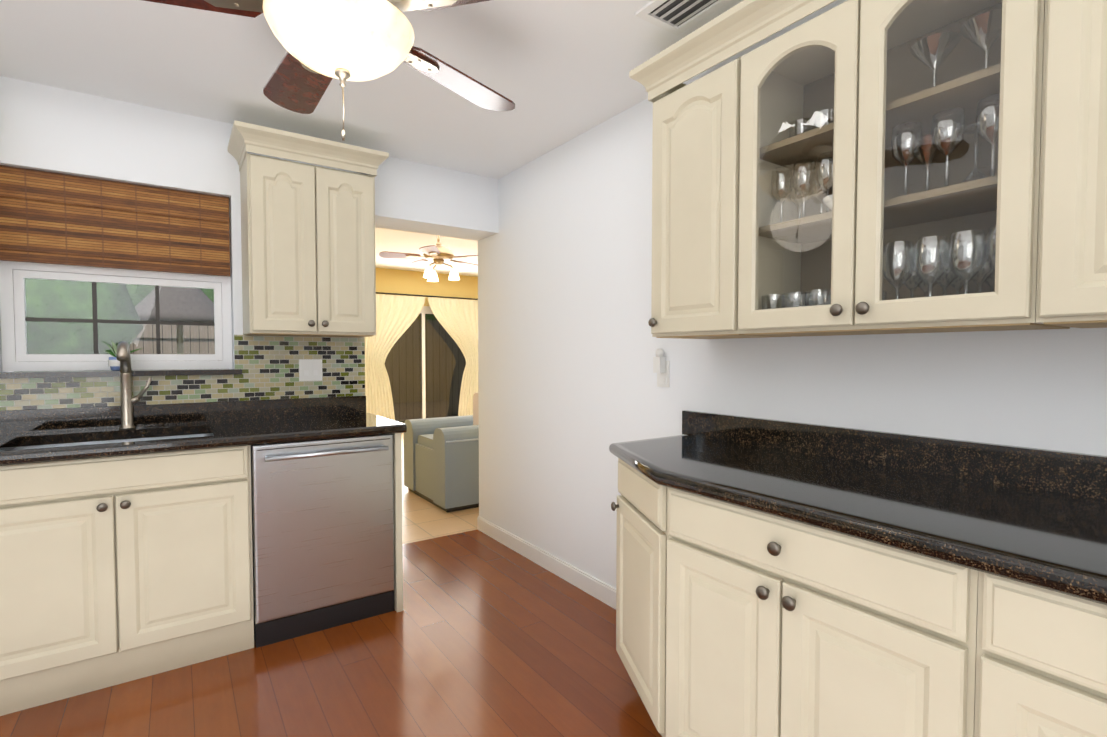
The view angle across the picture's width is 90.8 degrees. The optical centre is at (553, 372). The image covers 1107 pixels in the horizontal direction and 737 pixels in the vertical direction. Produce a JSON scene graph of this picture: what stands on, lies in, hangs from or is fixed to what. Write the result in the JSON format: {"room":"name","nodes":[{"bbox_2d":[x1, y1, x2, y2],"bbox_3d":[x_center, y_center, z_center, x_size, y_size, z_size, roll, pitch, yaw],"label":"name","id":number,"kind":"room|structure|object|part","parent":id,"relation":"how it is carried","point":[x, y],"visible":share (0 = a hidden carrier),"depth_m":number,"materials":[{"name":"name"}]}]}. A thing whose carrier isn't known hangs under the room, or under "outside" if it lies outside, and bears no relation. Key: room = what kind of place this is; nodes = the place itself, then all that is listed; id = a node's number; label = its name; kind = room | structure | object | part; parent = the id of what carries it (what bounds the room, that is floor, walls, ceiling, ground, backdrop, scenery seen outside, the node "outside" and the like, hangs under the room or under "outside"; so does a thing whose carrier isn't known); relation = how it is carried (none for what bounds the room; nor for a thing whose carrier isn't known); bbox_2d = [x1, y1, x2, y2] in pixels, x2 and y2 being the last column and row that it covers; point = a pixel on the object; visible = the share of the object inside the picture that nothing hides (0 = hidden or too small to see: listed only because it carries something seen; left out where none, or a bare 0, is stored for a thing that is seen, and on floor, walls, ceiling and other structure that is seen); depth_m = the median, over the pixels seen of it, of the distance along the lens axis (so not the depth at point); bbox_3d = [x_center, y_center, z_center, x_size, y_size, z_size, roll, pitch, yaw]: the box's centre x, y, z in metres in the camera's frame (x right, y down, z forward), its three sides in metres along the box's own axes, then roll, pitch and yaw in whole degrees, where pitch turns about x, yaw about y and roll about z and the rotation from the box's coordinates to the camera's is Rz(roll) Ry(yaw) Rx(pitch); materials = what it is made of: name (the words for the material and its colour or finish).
{"room":"kitchen","nodes":[
{"label":"kitchen","id":0,"kind":"room"},
{"bbox_2d":[0,76,497,371],"bbox_3d":[-1.990,-0.191,2.676,3.750,2.700,0.300,-1,2,-35],"label":"wall","id":1,"kind":"structure","parent":0,"point":[45,128],"depth_m":2.60,"materials":[{"name":"white paint"}]},
{"bbox_2d":[0,207,232,371],"bbox_3d":[-2.029,-0.448,2.591,0.856,0.867,0.051,-1,2,-35],"label":"window unit","id":2,"kind":"structure","parent":1,"relation":"in","point":[14,319],"depth_m":2.53,"materials":[{"name":"white plastic"}]},
{"bbox_2d":[0,165,229,275],"bbox_3d":[-1.992,-0.681,2.531,0.844,0.393,0.029,-1,2,-35],"label":"window blind","id":3,"kind":"object","parent":2,"relation":"attached to","point":[53,218],"visible":1,"depth_m":2.49,"materials":[{"name":"brown wood"}]},
{"bbox_2d":[0,369,241,378],"bbox_3d":[-1.981,0.002,2.537,0.920,0.025,0.120,-1,2,-35],"label":"window sill","id":4,"kind":"structure","parent":1,"relation":"attached to","point":[44,374],"depth_m":2.46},
{"bbox_2d":[101,339,140,370],"bbox_3d":[-2.003,-0.087,2.532,0.155,0.151,0.085,-1,2,-35],"label":"potted plant","id":5,"kind":"object","parent":4,"relation":"on","point":[114,363],"visible":0.52,"depth_m":2.50,"materials":[{"name":"green plant"}]},
{"bbox_2d":[0,335,364,410],"bbox_3d":[-2.200,-0.012,2.349,2.722,0.334,0.008,-1,2,-35],"label":"tile backsplash","id":6,"kind":"structure","parent":1,"relation":"attached to","point":[268,366],"depth_m":2.77,"materials":[{"name":"tile"}]},
{"bbox_2d":[299,359,321,380],"bbox_3d":[-1.312,-0.015,2.951,0.116,0.116,0.010,-1,2,-35],"label":"light switch","id":7,"kind":"object","parent":6,"relation":"attached to","point":[310,369],"visible":1,"depth_m":2.95,"materials":[{"name":"white plastic"}]},
{"bbox_2d":[0,395,365,434],"bbox_3d":[-2.195,0.205,2.349,2.722,0.100,0.024,-1,2,-35],"label":"backsplash","id":8,"kind":"structure","parent":1,"relation":"attached to","point":[49,420],"depth_m":2.60,"materials":[{"name":"black stone"}]},
{"bbox_2d":[228,120,388,337],"bbox_3d":[-1.232,-0.657,2.768,0.684,0.934,0.382,-1,2,-35],"label":"upper cabinet","id":9,"kind":"object","parent":1,"relation":"attached to","point":[308,247],"visible":1,"depth_m":2.63,"materials":[{"name":"beige wood"}]},
{"bbox_2d":[0,432,661,736],"bbox_3d":[-0.315,1.137,4.123,8.100,0.050,10.400,-1,2,-35],"label":"floor","id":10,"kind":"structure","parent":0,"point":[481,634],"depth_m":2.13,"materials":[{"name":"brown wood"}]},
{"bbox_2d":[0,433,253,715],"bbox_3d":[-1.796,0.736,2.274,0.900,0.874,0.628,-1,2,-35],"label":"base cabinet","id":11,"kind":"object","parent":10,"relation":"on","point":[115,570],"visible":0.98,"depth_m":2.05,"materials":[{"name":"beige wood"}]},
{"bbox_2d":[250,433,402,647],"bbox_3d":[-1.155,0.722,2.702,0.632,0.874,0.654,-1,2,-35],"label":"dishwasher","id":12,"kind":"object","parent":10,"relation":"on","point":[323,532],"depth_m":2.46,"materials":[{"name":"silver metal"}]},
{"bbox_3d":[-0.920,0.715,2.891,0.030,0.874,0.610,-1,2,-35],"label":"dishwasher end panel","id":13,"kind":"part","parent":12,"relation":"part of","materials":[{"name":"beige wood"}]},
{"bbox_2d":[404,415,478,512],"bbox_3d":[-0.668,0.544,4.948,1.080,1.080,0.950,-1,2,-35],"label":"recliner chair","id":14,"kind":"object","parent":10,"relation":"on","point":[441,462],"visible":0.35,"depth_m":4.42,"materials":[{"name":"grey"}]},
{"bbox_2d":[473,393,478,424],"bbox_3d":[-0.596,0.363,4.961,0.120,0.360,0.360,-1,2,-35],"label":"pillow","id":15,"kind":"object","parent":14,"relation":"on","point":[475,411],"visible":0.14,"depth_m":5.03,"materials":[{"name":"beige fabric"}]},
{"bbox_2d":[611,458,668,736],"bbox_3d":[0.449,0.747,1.938,0.610,0.874,0.440,-1,2,-35],"label":"base cabinet","id":16,"kind":"object","parent":10,"relation":"on","point":[641,506],"visible":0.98,"depth_m":1.75,"materials":[{"name":"beige wood"}]},
{"bbox_2d":[666,487,978,736],"bbox_3d":[0.769,0.764,1.442,0.648,0.874,0.738,-1,2,-35],"label":"base cabinet","id":17,"kind":"object","parent":10,"relation":"on","point":[779,627],"visible":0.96,"depth_m":1.22,"materials":[{"name":"beige wood"}]},
{"bbox_2d":[974,571,1106,736],"bbox_3d":[1.104,0.780,0.957,0.648,0.874,0.440,-1,2,-35],"label":"base cabinet","id":18,"kind":"object","parent":10,"relation":"on","point":[1041,662],"visible":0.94,"depth_m":0.89,"materials":[{"name":"beige wood"}]},
{"bbox_3d":[-2.654,0.756,1.681,1.185,0.874,0.628,-1,2,-35],"label":"base cabinet","id":19,"kind":"object","parent":10,"relation":"on","visible":0},
{"bbox_2d":[0,413,406,465],"bbox_3d":[-2.013,0.284,2.104,2.740,0.040,0.638,-1,2,-35],"label":"countertop","id":20,"kind":"structure","parent":19,"relation":"on","point":[249,432],"depth_m":2.34,"materials":[{"name":"stone"}]},
{"bbox_2d":[13,434,209,449],"bbox_3d":[-1.790,0.396,2.240,0.676,0.191,0.433,-1,2,-35],"label":"sink basin","id":21,"kind":"object","parent":20,"relation":"in","point":[103,442],"visible":0.12,"depth_m":2.38,"materials":[{"name":"silver metal"}]},
{"bbox_2d":[116,341,151,428],"bbox_3d":[-1.854,0.058,2.413,0.125,0.390,0.225,-1,2,-35],"label":"faucet","id":22,"kind":"object","parent":20,"relation":"on","point":[123,357],"visible":1,"depth_m":2.45,"materials":[{"name":"silver metal"}]},
{"bbox_3d":[1.466,0.798,0.435,0.648,0.874,0.829,-1,2,-35],"label":"base cabinet","id":23,"kind":"object","parent":10,"relation":"on","visible":0},
{"bbox_2d":[609,435,1106,605],"bbox_3d":[1.001,0.317,1.101,0.639,0.040,2.480,-1,2,-35],"label":"countertop","id":24,"kind":"structure","parent":23,"relation":"on","point":[1055,542],"depth_m":1.22,"materials":[{"name":"stone"}]},
{"bbox_2d":[0,0,742,178],"bbox_3d":[-0.463,-1.220,0.566,3.900,0.100,4.850,-1,2,-35],"label":"ceiling","id":25,"kind":"structure","parent":0,"point":[556,72],"depth_m":2.20,"materials":[{"name":"white paint"}]},
{"bbox_2d":[143,0,514,140],"bbox_3d":[-0.595,-0.911,1.479,1.308,0.579,1.271,-1,2,-35],"label":"ceiling fan","id":26,"kind":"object","parent":25,"relation":"hanging from","point":[324,43],"visible":1,"depth_m":1.40,"materials":[{"name":"white glass"}]},
{"bbox_2d":[635,0,732,35],"bbox_3d":[0.464,-1.204,1.744,0.205,0.010,0.370,-1,2,-35],"label":"ceiling vent","id":27,"kind":"object","parent":25,"relation":"in","point":[676,17],"visible":1,"depth_m":1.83,"materials":[{"name":"white metal"}]},
{"bbox_2d":[375,268,477,305],"bbox_3d":[-2.111,-0.405,9.064,5.075,2.700,0.150,-1,2,-35],"label":"wall","id":28,"kind":"structure","parent":0,"point":[401,281],"depth_m":8.92,"materials":[{"name":"yellow paint"}]},
{"bbox_2d":[365,292,477,420],"bbox_3d":[-2.081,-0.174,8.919,2.360,2.208,0.130,-1,2,-35],"label":"curtains","id":29,"kind":"object","parent":28,"relation":"hanging from","point":[397,316],"visible":0.65,"depth_m":8.66,"materials":[{"name":"beige fabric"}]},
{"bbox_2d":[385,306,465,422],"bbox_3d":[-2.159,-0.077,9.036,1.794,2.047,0.080,-1,2,-35],"label":"window","id":30,"kind":"structure","parent":28,"relation":"in","point":[425,362],"depth_m":9.05,"materials":[{"name":"brown glass"}]},
{"bbox_2d":[375,227,477,276],"bbox_3d":[-0.660,-1.634,6.925,5.375,0.100,5.250,-1,2,-35],"label":"ceiling","id":31,"kind":"structure","parent":0,"point":[389,240],"depth_m":7.02,"materials":[{"name":"white paint"}]},
{"bbox_2d":[379,235,477,281],"bbox_3d":[-1.248,-1.270,5.822,1.157,0.552,1.119,-1,2,-35],"label":"ceiling fan","id":32,"kind":"object","parent":31,"relation":"hanging from","point":[438,253],"visible":0.9,"depth_m":5.70,"materials":[{"name":"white metal"}]},
{"bbox_2d":[478,0,1106,588],"bbox_3d":[0.993,-0.161,1.792,0.150,2.700,5.150,-1,2,-35],"label":"wall","id":33,"kind":"structure","parent":0,"point":[570,392],"depth_m":2.62,"materials":[{"name":"white paint"}]},
{"bbox_2d":[477,516,615,608],"bbox_3d":[0.015,1.098,3.104,0.013,0.095,1.948,-1,2,-35],"label":"baseboard","id":34,"kind":"structure","parent":33,"relation":"attached to","point":[603,592],"depth_m":3.12,"materials":[{"name":"white wood"}]},
{"bbox_2d":[653,349,669,386],"bbox_3d":[0.466,-0.022,2.387,0.044,0.168,0.070,-1,2,-35],"label":"electrical outlet","id":35,"kind":"object","parent":33,"relation":"attached to","point":[661,366],"visible":1,"depth_m":2.37,"materials":[{"name":"white plastic"}]},
{"bbox_2d":[648,57,791,338],"bbox_3d":[0.581,-0.556,1.925,0.358,0.859,0.380,-1,2,-35],"label":"upper cabinet","id":36,"kind":"object","parent":33,"relation":"attached to","point":[695,188],"visible":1,"depth_m":1.81,"materials":[{"name":"beige wood"}]},
{"bbox_2d":[682,410,1106,500],"bbox_3d":[1.254,0.241,1.274,0.024,0.100,2.480,-1,2,-35],"label":"backsplash","id":37,"kind":"structure","parent":33,"relation":"attached to","point":[1072,474],"depth_m":1.54,"materials":[{"name":"black stone"}]},
{"bbox_2d":[738,0,1069,336],"bbox_3d":[0.892,-0.541,1.474,0.358,0.859,0.714,-1,2,-35],"label":"upper cabinet","id":38,"kind":"object","parent":33,"relation":"attached to","point":[890,151],"visible":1,"depth_m":1.42,"materials":[{"name":"beige wood"}]},
{"bbox_2d":[1036,0,1106,327],"bbox_3d":[1.222,-0.525,0.998,0.358,0.859,0.444,-1,2,-35],"label":"upper cabinet","id":39,"kind":"object","parent":33,"relation":"attached to","point":[1071,290],"visible":1,"depth_m":1.05,"materials":[{"name":"beige wood"}]},
{"label":"outside","id":40,"kind":"structure","parent":0,"visible":0},
{"bbox_3d":[-5.822,0.997,9.797,26.000,0.049,15.699,-1,2,-35],"label":"ground","id":41,"kind":"structure","parent":40,"visible":0},
{"bbox_2d":[14,278,213,371],"bbox_3d":[-8.104,-1.515,10.469,19.285,9.061,9.452,-1,2,-35],"label":"trees","id":42,"kind":"object","parent":41,"relation":"on","point":[71,305],"visible":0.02,"depth_m":6.68,"materials":[{"name":"green plant"}]},
{"bbox_2d":[135,286,213,369],"bbox_3d":[-6.085,-0.364,8.900,1.600,2.730,1.600,-1,2,-35],"label":"umbrella","id":43,"kind":"object","parent":41,"relation":"on","point":[167,301],"depth_m":8.49,"materials":[{"name":"grey fabric"}]},
{"bbox_2d":[130,324,221,369],"bbox_3d":[-5.792,-0.030,9.807,24.100,2.000,1.740,-1,2,-35],"label":"fence","id":44,"kind":"object","parent":41,"relation":"on","point":[198,337],"depth_m":9.99,"materials":[{"name":"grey wood"}]},
{"bbox_3d":[1.597,-0.510,0.482,0.330,0.855,0.829,-1,2,-35],"label":"upper cabinet","id":45,"kind":"object","parent":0,"visible":0},
{"bbox_2d":[629,0,835,102],"bbox_3d":[1.122,-1.014,1.105,0.382,0.110,2.422,-1,2,-35],"label":"crown molding","id":46,"kind":"structure","parent":45,"relation":"on","point":[738,28],"depth_m":1.70,"materials":[{"name":"beige wood"}]}
]}

